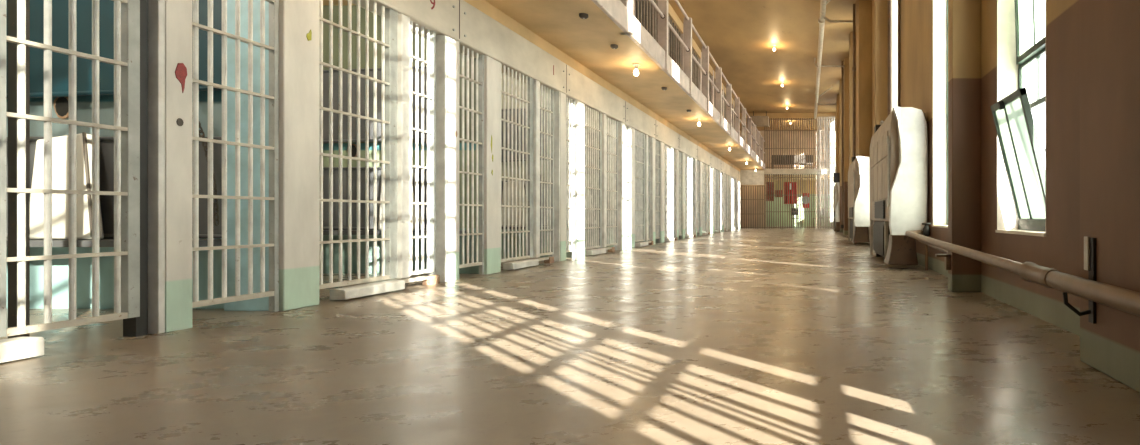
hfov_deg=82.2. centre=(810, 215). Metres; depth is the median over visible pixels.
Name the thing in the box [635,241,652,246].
guide
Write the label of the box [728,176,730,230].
post
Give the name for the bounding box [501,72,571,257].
wall partition
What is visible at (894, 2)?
window
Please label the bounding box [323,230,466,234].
trim
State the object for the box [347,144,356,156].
air vent
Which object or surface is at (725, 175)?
door
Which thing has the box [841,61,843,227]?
riser pipe
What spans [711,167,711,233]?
panel
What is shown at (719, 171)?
post
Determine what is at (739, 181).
pier
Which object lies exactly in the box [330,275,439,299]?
guide
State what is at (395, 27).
door
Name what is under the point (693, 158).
panel
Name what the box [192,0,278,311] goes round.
panel
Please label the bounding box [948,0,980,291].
pillar
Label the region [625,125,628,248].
panel
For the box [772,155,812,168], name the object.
railing
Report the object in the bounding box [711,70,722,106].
cell
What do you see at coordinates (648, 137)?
panel
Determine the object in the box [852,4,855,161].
riser pipe
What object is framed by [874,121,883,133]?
valve
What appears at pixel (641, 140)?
door
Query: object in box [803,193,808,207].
wall sign
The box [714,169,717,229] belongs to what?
door
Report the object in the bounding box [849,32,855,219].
trim
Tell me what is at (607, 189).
bunk
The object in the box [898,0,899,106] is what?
riser pipe
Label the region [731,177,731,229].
panel
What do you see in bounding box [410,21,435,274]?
panel
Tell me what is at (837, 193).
hood
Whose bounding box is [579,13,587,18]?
outlet box
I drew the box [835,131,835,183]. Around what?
window
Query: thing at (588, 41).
ceiling
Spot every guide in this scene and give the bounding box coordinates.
[0,337,44,362]
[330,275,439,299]
[503,257,553,269]
[585,247,614,255]
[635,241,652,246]
[664,237,677,241]
[685,234,695,237]
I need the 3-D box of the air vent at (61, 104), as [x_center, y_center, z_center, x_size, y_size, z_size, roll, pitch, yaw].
[-4.510,-0.660,3.620,0.110,0.150,0.016,0,0,0]
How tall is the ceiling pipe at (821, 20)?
0.315 m
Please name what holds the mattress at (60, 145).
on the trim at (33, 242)
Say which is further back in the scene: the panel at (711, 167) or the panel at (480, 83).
the panel at (711, 167)
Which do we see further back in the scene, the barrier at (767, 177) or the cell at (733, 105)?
the barrier at (767, 177)
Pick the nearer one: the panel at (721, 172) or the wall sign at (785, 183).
the panel at (721, 172)
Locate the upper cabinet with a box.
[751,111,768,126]
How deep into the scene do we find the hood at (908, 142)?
6.30 m
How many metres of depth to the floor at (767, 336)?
2.23 m
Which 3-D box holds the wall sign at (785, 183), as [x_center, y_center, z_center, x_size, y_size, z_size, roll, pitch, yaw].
[-0.995,-1.112,29.006,0.637,1.064,0.100,0,0,0]
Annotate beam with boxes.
[346,0,740,180]
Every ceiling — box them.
[323,0,763,169]
[668,0,856,130]
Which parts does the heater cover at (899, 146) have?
leg, panel, leg, casing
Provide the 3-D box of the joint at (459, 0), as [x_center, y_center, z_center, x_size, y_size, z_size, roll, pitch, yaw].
[-3.080,-1.732,5.259,0.011,0.355,0.192,0,0,0]
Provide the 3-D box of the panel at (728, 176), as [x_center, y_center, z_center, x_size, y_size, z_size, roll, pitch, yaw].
[-3.150,-0.545,22.527,0.036,2.020,0.595,0,0,0]
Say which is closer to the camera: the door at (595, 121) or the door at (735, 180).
the door at (595, 121)
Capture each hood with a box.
[835,182,839,221]
[854,156,873,226]
[889,107,927,234]
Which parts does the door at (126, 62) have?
post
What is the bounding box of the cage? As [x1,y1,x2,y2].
[817,117,834,228]
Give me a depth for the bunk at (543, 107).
8.01 m
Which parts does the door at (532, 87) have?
edge plate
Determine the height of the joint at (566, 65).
0.355 m
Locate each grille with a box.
[849,207,852,216]
[874,200,884,218]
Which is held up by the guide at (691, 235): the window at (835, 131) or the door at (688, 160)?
the door at (688, 160)
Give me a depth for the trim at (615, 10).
8.17 m
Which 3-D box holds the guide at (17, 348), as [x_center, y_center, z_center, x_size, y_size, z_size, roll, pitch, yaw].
[-3.100,0.517,2.070,0.100,0.075,0.640,0,0,0]
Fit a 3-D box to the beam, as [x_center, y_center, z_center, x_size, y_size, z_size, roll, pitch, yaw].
[-3.203,-1.728,10.650,0.235,0.385,31.300,0,0,0]
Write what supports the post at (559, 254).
on the floor at (767, 336)
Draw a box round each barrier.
[764,118,835,168]
[764,174,833,227]
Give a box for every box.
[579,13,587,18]
[610,44,617,48]
[833,173,839,182]
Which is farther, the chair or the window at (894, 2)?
the chair
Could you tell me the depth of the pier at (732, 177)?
23.84 m
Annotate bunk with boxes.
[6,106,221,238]
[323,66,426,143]
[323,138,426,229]
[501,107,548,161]
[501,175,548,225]
[607,132,607,172]
[607,189,607,223]
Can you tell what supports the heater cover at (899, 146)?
on the floor at (767, 336)
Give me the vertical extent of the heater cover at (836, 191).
1.707 m
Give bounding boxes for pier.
[279,0,318,310]
[484,56,500,273]
[576,101,584,257]
[629,127,634,248]
[660,142,663,242]
[682,153,684,238]
[700,161,701,235]
[712,167,713,233]
[722,172,723,231]
[732,177,733,229]
[739,181,739,228]
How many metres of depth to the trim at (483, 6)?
7.64 m
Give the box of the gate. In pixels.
[740,185,764,228]
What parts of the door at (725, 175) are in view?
edge plate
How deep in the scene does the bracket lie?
2.19 m
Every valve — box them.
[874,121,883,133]
[922,223,930,236]
[925,244,927,269]
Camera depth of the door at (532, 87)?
6.59 m
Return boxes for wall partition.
[6,90,223,308]
[323,5,478,273]
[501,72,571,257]
[604,122,625,247]
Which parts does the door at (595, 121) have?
edge plate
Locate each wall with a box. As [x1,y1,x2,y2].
[6,0,221,98]
[224,0,268,310]
[740,131,830,225]
[740,170,763,184]
[740,175,765,226]
[835,0,1079,335]
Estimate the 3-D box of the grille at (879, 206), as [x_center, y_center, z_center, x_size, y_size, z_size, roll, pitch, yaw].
[0.831,-0.075,7.325,0.018,0.210,0.950,0,0,0]
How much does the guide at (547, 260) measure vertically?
0.080 m
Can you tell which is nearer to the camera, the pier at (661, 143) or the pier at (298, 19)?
the pier at (298, 19)
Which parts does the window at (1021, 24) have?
sash frame, pane, pane, sash frame, pane, frame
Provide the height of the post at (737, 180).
2.095 m
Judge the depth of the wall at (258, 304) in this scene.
3.54 m
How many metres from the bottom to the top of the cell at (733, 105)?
2.418 m
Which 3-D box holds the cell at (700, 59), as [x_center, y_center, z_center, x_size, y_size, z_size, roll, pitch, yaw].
[-3.195,-3.430,17.890,0.210,2.418,2.100,0,0,0]
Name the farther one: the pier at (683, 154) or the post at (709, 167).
the post at (709, 167)
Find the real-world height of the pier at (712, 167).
2.095 m
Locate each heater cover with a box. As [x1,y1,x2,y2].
[833,182,839,231]
[848,156,873,243]
[870,107,927,264]
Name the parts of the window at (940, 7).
frame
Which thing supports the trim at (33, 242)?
attached to the wall partition at (60, 267)
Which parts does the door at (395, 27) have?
edge plate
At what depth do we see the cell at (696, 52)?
16.25 m
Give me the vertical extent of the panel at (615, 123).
2.020 m
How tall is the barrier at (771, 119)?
2.280 m
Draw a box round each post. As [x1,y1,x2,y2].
[123,0,191,336]
[428,35,458,281]
[549,91,565,260]
[614,122,624,249]
[648,138,655,243]
[674,150,678,239]
[693,159,696,236]
[708,166,710,233]
[719,171,720,231]
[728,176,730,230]
[735,180,737,227]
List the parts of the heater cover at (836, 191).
panel, casing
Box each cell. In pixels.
[633,0,657,42]
[653,2,682,68]
[681,34,700,88]
[699,52,712,101]
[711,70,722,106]
[722,85,732,118]
[732,100,734,129]
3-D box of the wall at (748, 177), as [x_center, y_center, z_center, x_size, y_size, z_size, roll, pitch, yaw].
[-2.700,-1.720,26.840,1.200,0.660,0.120,0,0,0]
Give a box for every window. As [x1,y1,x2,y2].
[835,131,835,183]
[892,0,897,109]
[932,0,947,227]
[990,0,1045,236]
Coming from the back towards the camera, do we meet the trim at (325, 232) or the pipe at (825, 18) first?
the pipe at (825, 18)
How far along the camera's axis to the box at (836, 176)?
20.45 m
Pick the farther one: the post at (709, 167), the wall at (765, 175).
the wall at (765, 175)
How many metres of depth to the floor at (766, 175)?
30.25 m
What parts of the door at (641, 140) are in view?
edge plate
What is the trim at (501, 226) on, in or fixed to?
attached to the wall partition at (568, 254)
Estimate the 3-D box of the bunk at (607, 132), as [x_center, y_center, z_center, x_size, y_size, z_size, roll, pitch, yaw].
[-4.262,-1.068,10.354,1.549,0.769,0.052,0,0,0]
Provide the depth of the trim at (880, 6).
9.66 m
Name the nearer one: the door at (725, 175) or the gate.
the door at (725, 175)
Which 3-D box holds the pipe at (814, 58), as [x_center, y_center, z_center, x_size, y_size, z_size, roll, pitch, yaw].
[0.532,-4.493,17.600,0.897,0.294,0.088,0,0,0]
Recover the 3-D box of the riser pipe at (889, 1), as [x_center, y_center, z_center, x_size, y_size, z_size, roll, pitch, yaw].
[1.130,-2.890,8.620,0.103,3.500,0.108,0,0,0]
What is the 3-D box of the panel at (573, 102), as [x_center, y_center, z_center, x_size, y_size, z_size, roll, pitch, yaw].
[-3.145,-0.497,7.782,0.036,2.115,0.375,0,0,0]
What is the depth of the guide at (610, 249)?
8.64 m
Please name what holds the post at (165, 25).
on the floor at (767, 336)
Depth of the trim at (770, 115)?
27.02 m
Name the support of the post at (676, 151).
on the floor at (767, 336)
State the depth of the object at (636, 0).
12.54 m
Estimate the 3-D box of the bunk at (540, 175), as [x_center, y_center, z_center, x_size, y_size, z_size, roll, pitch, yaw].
[-4.253,-0.307,7.999,1.569,0.887,0.082,0,0,0]
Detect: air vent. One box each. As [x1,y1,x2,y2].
[54,97,68,118]
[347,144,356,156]
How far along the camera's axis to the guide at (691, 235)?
15.16 m
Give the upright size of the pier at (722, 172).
2.095 m
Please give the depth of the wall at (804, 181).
32.60 m
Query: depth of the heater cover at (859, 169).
11.50 m
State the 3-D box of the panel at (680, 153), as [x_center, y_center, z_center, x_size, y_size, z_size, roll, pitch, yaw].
[-3.145,-0.497,14.297,0.036,2.115,0.485,0,0,0]
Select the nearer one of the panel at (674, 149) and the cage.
the panel at (674, 149)
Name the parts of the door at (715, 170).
edge plate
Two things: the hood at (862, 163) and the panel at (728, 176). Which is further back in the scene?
the panel at (728, 176)
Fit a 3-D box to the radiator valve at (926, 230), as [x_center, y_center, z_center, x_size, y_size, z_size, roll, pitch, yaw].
[1.190,0.136,5.929,0.100,0.129,0.411,0,0,0]
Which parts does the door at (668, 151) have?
edge plate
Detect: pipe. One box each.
[814,0,825,118]
[814,58,843,67]
[824,17,855,22]
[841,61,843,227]
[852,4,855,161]
[888,0,891,114]
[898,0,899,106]
[905,230,1139,316]
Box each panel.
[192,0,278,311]
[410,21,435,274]
[459,46,483,274]
[540,85,553,255]
[566,97,575,257]
[606,116,617,245]
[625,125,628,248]
[648,137,649,239]
[656,140,659,242]
[674,149,674,235]
[679,152,681,238]
[693,158,693,232]
[697,160,699,235]
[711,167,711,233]
[718,171,718,229]
[721,172,721,231]
[728,176,728,227]
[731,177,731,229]
[738,181,738,228]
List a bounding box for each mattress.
[30,132,103,238]
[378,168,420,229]
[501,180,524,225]
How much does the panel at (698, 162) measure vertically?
2.115 m
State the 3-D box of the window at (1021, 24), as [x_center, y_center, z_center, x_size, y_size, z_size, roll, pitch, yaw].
[1.291,-2.140,3.610,0.278,4.500,0.840,0,0,0]
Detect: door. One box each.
[0,0,139,337]
[319,0,409,288]
[501,65,539,261]
[585,106,605,249]
[635,130,647,241]
[664,144,673,237]
[685,154,692,234]
[702,163,707,231]
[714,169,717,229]
[724,174,727,228]
[734,178,736,226]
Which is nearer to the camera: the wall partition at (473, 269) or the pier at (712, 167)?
the wall partition at (473, 269)
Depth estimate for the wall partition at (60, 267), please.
3.63 m
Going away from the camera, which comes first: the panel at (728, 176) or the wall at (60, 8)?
the wall at (60, 8)
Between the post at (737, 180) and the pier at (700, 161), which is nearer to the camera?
the pier at (700, 161)
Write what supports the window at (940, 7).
in the wall at (1059, 250)
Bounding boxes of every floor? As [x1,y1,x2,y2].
[0,226,1139,444]
[766,175,830,179]
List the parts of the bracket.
plate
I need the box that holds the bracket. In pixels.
[1062,236,1096,323]
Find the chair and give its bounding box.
[792,208,801,226]
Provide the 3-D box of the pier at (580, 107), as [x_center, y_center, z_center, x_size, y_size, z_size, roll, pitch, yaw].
[-3.125,-0.487,8.100,0.050,2.095,0.260,0,0,0]
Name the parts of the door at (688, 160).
edge plate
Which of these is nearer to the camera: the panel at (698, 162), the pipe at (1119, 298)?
the pipe at (1119, 298)
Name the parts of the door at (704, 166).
edge plate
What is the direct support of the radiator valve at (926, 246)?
on the wall at (1059, 250)
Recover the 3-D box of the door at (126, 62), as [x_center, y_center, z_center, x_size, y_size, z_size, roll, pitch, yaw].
[-3.181,-0.497,2.535,0.158,2.115,0.480,0,0,0]
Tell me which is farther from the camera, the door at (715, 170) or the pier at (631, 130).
the door at (715, 170)
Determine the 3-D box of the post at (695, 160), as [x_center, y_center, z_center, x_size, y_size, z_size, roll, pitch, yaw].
[-3.148,-0.487,16.163,0.104,2.095,0.275,0,0,0]
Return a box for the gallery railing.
[620,0,764,167]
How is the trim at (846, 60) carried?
attached to the wall at (1059, 250)
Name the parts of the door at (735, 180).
edge plate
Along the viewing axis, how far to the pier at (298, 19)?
3.62 m
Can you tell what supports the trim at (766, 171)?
attached to the wall at (748, 177)
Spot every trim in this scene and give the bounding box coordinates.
[6,239,221,246]
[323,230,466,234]
[464,0,739,171]
[501,226,548,228]
[592,0,764,169]
[740,113,835,119]
[764,169,835,174]
[836,94,838,172]
[839,79,842,232]
[843,58,848,234]
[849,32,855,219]
[856,0,871,156]
[874,0,887,221]
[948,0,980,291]
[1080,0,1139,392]
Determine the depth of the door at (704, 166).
17.58 m
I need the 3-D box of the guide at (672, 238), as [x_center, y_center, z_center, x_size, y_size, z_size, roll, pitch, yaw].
[-3.098,0.520,13.327,0.105,0.080,0.984,0,0,0]
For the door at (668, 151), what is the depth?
13.14 m
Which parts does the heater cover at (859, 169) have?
leg, panel, casing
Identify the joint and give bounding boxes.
[452,0,465,38]
[563,65,569,92]
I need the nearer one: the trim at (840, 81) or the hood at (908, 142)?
the hood at (908, 142)
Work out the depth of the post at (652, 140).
11.80 m
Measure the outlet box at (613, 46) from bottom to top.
0.052 m
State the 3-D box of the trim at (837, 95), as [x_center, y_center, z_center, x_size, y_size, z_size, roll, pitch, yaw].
[1.115,-2.040,23.250,0.270,5.200,0.700,0,0,0]
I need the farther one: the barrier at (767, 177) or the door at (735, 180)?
the barrier at (767, 177)
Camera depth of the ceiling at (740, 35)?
16.62 m
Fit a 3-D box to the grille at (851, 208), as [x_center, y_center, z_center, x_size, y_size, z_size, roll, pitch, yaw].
[0.831,-0.075,12.525,0.018,0.210,0.950,0,0,0]
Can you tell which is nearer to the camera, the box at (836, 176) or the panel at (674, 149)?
the panel at (674, 149)
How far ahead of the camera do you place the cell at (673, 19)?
13.72 m
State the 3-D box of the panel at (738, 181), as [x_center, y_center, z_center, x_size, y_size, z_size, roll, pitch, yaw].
[-3.145,-0.497,25.773,0.036,2.115,0.535,0,0,0]
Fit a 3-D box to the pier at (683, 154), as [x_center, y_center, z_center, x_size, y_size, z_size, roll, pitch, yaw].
[-3.125,-0.487,14.670,0.050,2.095,0.260,0,0,0]
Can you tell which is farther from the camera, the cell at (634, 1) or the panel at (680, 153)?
the panel at (680, 153)
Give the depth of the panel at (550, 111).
7.16 m
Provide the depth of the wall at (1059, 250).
3.46 m
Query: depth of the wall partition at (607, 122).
10.41 m
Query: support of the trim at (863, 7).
attached to the wall at (1059, 250)
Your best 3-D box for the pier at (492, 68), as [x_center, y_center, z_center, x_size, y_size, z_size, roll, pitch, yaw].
[-3.123,-0.487,5.870,0.053,2.095,0.260,0,0,0]
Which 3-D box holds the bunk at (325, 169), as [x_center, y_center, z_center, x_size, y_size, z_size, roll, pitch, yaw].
[-4.253,-0.307,5.769,1.569,0.887,0.082,0,0,0]
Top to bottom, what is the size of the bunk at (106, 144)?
0.887 m
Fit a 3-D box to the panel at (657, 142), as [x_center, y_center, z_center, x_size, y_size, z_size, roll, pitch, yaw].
[-3.145,-0.497,12.197,0.036,2.115,0.485,0,0,0]
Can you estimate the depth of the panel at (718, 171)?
20.32 m

